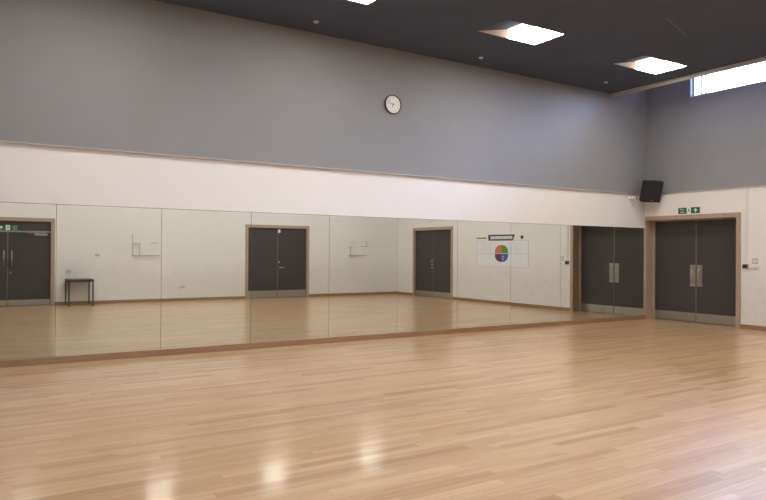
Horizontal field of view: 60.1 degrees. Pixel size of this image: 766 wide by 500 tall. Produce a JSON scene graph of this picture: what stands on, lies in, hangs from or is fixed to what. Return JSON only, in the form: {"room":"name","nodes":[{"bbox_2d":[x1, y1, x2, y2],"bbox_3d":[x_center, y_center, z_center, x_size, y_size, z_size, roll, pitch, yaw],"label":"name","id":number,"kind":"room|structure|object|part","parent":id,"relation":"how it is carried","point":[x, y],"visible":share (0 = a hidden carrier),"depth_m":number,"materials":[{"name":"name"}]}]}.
{"room":"exercise studio","nodes":[
{"label":"exercise studio","id":0,"kind":"room"},
{"bbox_2d":[0,0,646,358],"bbox_3d":[-0.688,-1.308,10.203,14.530,5.400,0.426,1,0,-32],"label":"wall","id":1,"kind":"structure","parent":0,"point":[119,103],"depth_m":9.48,"materials":[{"name":"white paint"}]},
{"bbox_2d":[0,202,55,360],"bbox_3d":[-4.448,0.359,7.612,1.232,1.832,0.008,1,0,-32],"label":"mirror panel","id":2,"kind":"object","parent":1,"relation":"attached to","point":[27,230],"visible":1,"depth_m":7.78,"materials":[{"name":"silver mirror"}]},
{"bbox_2d":[55,204,161,356],"bbox_3d":[-3.407,0.369,8.274,1.235,1.832,0.008,1,0,-32],"label":"mirror panel","id":3,"kind":"object","parent":1,"relation":"attached to","point":[108,292],"visible":1,"depth_m":8.25,"materials":[{"name":"silver mirror"}]},
{"bbox_2d":[160,208,250,348],"bbox_3d":[-2.368,0.379,8.934,1.227,1.832,0.008,1,0,-32],"label":"mirror panel","id":4,"kind":"object","parent":1,"relation":"attached to","point":[206,254],"visible":1,"depth_m":8.91,"materials":[{"name":"silver mirror"}]},
{"bbox_2d":[250,212,328,342],"bbox_3d":[-1.331,0.389,9.593,1.230,1.832,0.008,1,0,-32],"label":"mirror panel","id":5,"kind":"object","parent":1,"relation":"attached to","point":[290,252],"visible":1,"depth_m":9.59,"materials":[{"name":"silver mirror"}]},
{"bbox_3d":[-0.587,-1.215,10.043,14.530,0.012,0.046,1,0,-32],"label":"ledge trim","id":6,"kind":"part","parent":1,"relation":"part of","materials":[{"name":"white paint"}]},
{"bbox_2d":[0,315,645,367],"bbox_3d":[-0.469,1.354,10.124,14.198,0.079,0.035,1,0,-32],"label":"baseboard","id":7,"kind":"structure","parent":1,"relation":"attached to","point":[188,350],"depth_m":9.44,"materials":[{"name":"brown wood"}]},
{"bbox_2d":[328,215,397,336],"bbox_3d":[-0.293,0.399,10.252,1.230,1.832,0.008,1,0,-32],"label":"mirror panel","id":8,"kind":"object","parent":1,"relation":"attached to","point":[362,250],"visible":1,"depth_m":10.23,"materials":[{"name":"silver mirror"}]},
{"bbox_2d":[384,95,400,113],"bbox_3d":[0.159,-2.303,10.476,0.304,0.304,0.034,1,0,-32],"label":"wall clock","id":9,"kind":"object","parent":1,"relation":"attached to","point":[392,103],"visible":1,"depth_m":10.47,"materials":[{"name":"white plastic"}]},
{"bbox_2d":[397,218,457,332],"bbox_3d":[0.743,0.409,10.910,1.224,1.832,0.008,1,0,-32],"label":"mirror panel","id":10,"kind":"object","parent":1,"relation":"attached to","point":[426,248],"visible":1,"depth_m":10.88,"materials":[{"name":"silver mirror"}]},
{"bbox_2d":[457,220,510,327],"bbox_3d":[1.774,0.419,11.566,1.220,1.832,0.008,1,0,-32],"label":"mirror panel","id":11,"kind":"object","parent":1,"relation":"attached to","point":[483,248],"visible":1,"depth_m":11.55,"materials":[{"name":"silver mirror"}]},
{"bbox_2d":[510,223,560,324],"bbox_3d":[2.829,0.429,12.235,1.278,1.832,0.008,1,0,-32],"label":"mirror panel","id":12,"kind":"object","parent":1,"relation":"attached to","point":[535,248],"visible":1,"depth_m":12.21,"materials":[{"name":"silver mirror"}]},
{"bbox_2d":[560,225,604,320],"bbox_3d":[3.901,0.439,12.917,1.264,1.832,0.008,1,0,-32],"label":"mirror panel","id":13,"kind":"object","parent":1,"relation":"attached to","point":[582,252],"visible":1,"depth_m":12.91,"materials":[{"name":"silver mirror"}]},
{"bbox_2d":[604,226,644,317],"bbox_3d":[4.977,0.450,13.600,1.284,1.832,0.008,1,0,-32],"label":"mirror panel","id":14,"kind":"object","parent":1,"relation":"attached to","point":[624,292],"visible":1,"depth_m":13.58,"materials":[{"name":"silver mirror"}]},
{"bbox_2d":[0,318,765,499],"bbox_3d":[2.280,1.434,6.105,14.530,0.080,9.768,1,0,-32],"label":"floor","id":15,"kind":"structure","parent":0,"point":[642,409],"depth_m":5.32,"materials":[{"name":"brown wood"}]},
{"bbox_2d":[155,0,765,96],"bbox_3d":[1.607,-3.249,5.873,13.070,0.254,9.438,1,0,-32],"label":"ceiling","id":16,"kind":"structure","parent":0,"point":[722,35],"depth_m":9.54,"materials":[{"name":"black paint"}]},
{"bbox_2d":[348,0,375,4],"bbox_3d":[-0.529,-3.264,8.052,1.184,0.137,0.624,1,0,-32],"label":"ceiling light","id":17,"kind":"object","parent":16,"relation":"attached to","point":[366,2],"visible":1,"depth_m":8.52,"materials":[{"name":"white plastic"}]},
{"bbox_2d":[352,0,373,3],"bbox_3d":[-0.284,-3.201,8.207,0.572,0.006,0.592,1,0,-32],"label":"diffuser","id":18,"kind":"object","parent":17,"relation":"attached to","point":[357,1],"depth_m":8.52,"materials":[{"name":"white plastic"}]},
{"bbox_2d":[477,18,564,44],"bbox_3d":[2.015,-3.240,9.668,1.184,0.137,0.624,1,0,-32],"label":"skylight","id":19,"kind":"object","parent":16,"relation":"attached to","point":[506,28],"visible":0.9,"depth_m":9.75,"materials":[{"name":"white"}]},
{"bbox_3d":[1.770,-3.244,9.512,0.581,0.134,0.600,1,0,-32],"label":"sloped panel","id":20,"kind":"part","parent":19,"relation":"part of","materials":[{"name":"grey paint"}]},
{"bbox_2d":[507,27,562,44],"bbox_3d":[2.260,-3.177,9.823,0.572,0.006,0.592,1,0,-32],"label":"diffuser","id":21,"kind":"object","parent":19,"relation":"attached to","point":[532,35],"depth_m":9.80,"materials":[{"name":"white plastic"}]},
{"bbox_2d":[613,55,686,74],"bbox_3d":[4.548,-3.215,11.277,1.184,0.137,0.624,1,0,-32],"label":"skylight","id":22,"kind":"object","parent":16,"relation":"attached to","point":[643,63],"visible":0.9,"depth_m":11.37,"materials":[{"name":"white"}]},
{"bbox_3d":[4.303,-3.219,11.122,0.581,0.134,0.600,1,0,-32],"label":"sloped panel","id":23,"kind":"part","parent":22,"relation":"part of","materials":[{"name":"white paint"}]},
{"bbox_2d":[636,61,684,73],"bbox_3d":[4.793,-3.152,11.432,0.572,0.006,0.592,1,0,-32],"label":"diffuser","id":24,"kind":"object","parent":22,"relation":"attached to","point":[655,67],"depth_m":11.42,"materials":[{"name":"white plastic"}]},
{"bbox_3d":[7.120,-3.106,9.352,0.032,0.074,9.398,1,0,-32],"label":"edge trim","id":25,"kind":"part","parent":16,"relation":"part of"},
{"bbox_2d":[645,77,765,325],"bbox_3d":[8.213,-1.248,10.070,0.406,5.400,10.098,1,0,-32],"label":"wall","id":26,"kind":"structure","parent":0,"point":[705,150],"depth_m":12.61,"materials":[{"name":"white paint"}]},
{"bbox_2d":[639,180,663,202],"bbox_3d":[5.443,-1.198,13.600,0.390,0.460,0.533,0,0,-8],"label":"loudspeaker","id":27,"kind":"object","parent":26,"relation":"attached to","point":[651,190],"visible":1,"depth_m":13.40,"materials":[{"name":"black plastic"}]},
{"bbox_2d":[643,183,662,201],"bbox_3d":[5.469,-1.167,13.405,0.356,0.373,0.141,0,0,-8],"label":"grille","id":28,"kind":"object","parent":27,"relation":"attached to","point":[652,192],"depth_m":13.40,"materials":[{"name":"black"}]},
{"bbox_2d":[678,207,699,213],"bbox_3d":[6.059,-0.781,13.116,0.008,0.120,0.460,1,0,-32],"label":"exit sign","id":29,"kind":"object","parent":26,"relation":"attached to","point":[689,210],"visible":1,"depth_m":13.10,"materials":[{"name":"green plastic"}]},
{"bbox_2d":[645,212,740,328],"bbox_3d":[6.201,0.377,13.174,0.348,2.150,2.030,1,0,-32],"label":"door","id":30,"kind":"structure","parent":26,"relation":"in","point":[693,262],"depth_m":13.27,"materials":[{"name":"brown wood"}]},
{"bbox_3d":[6.001,1.352,13.646,0.003,0.178,0.942,1,0,-32],"label":"kick plate","id":31,"kind":"part","parent":30,"relation":"part of","materials":[{"name":"metal"}]},
{"bbox_3d":[6.224,0.515,13.308,0.003,0.432,0.112,1,0,-32],"label":"pull plate","id":32,"kind":"part","parent":30,"relation":"part of","materials":[{"name":"metal"}]},
{"bbox_3d":[6.303,0.515,13.183,0.003,0.432,0.112,1,0,-32],"label":"pull plate","id":33,"kind":"part","parent":30,"relation":"part of","materials":[{"name":"metal"}]},
{"bbox_3d":[6.514,1.351,12.838,0.003,0.178,0.942,1,0,-32],"label":"kick plate","id":34,"kind":"part","parent":30,"relation":"part of","materials":[{"name":"metal"}]},
{"bbox_3d":[8.052,-1.157,9.968,0.026,0.012,10.098,1,0,-32],"label":"ledge trim","id":35,"kind":"part","parent":26,"relation":"part of","materials":[{"name":"white paint"}]},
{"bbox_2d":[691,75,765,96],"bbox_3d":[8.260,-3.382,9.782,0.150,0.734,7.925,1,0,-32],"label":"window","id":36,"kind":"structure","parent":26,"relation":"in","point":[704,79],"depth_m":12.94,"materials":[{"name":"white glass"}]},
{"bbox_2d":[740,324,765,330],"bbox_3d":[8.583,1.409,9.099,0.020,0.082,7.402,1,0,-32],"label":"baseboard","id":37,"kind":"structure","parent":26,"relation":"attached to","point":[742,326],"depth_m":12.01,"materials":[{"name":"brown wood"}]},
{"bbox_2d":[749,266,758,268],"bbox_3d":[6.734,0.320,12.020,0.026,0.060,0.170,1,0,-32],"label":"switch","id":38,"kind":"object","parent":26,"relation":"attached to","point":[750,267],"visible":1,"depth_m":12.01,"materials":[{"name":"white plastic"}]},
{"bbox_2d":[752,258,757,263],"bbox_3d":[6.745,0.204,12.014,0.017,0.100,0.104,1,0,-32],"label":"light switch","id":39,"kind":"object","parent":26,"relation":"attached to","point":[754,261],"visible":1,"depth_m":12.01,"materials":[{"name":"white plastic"}]}
]}

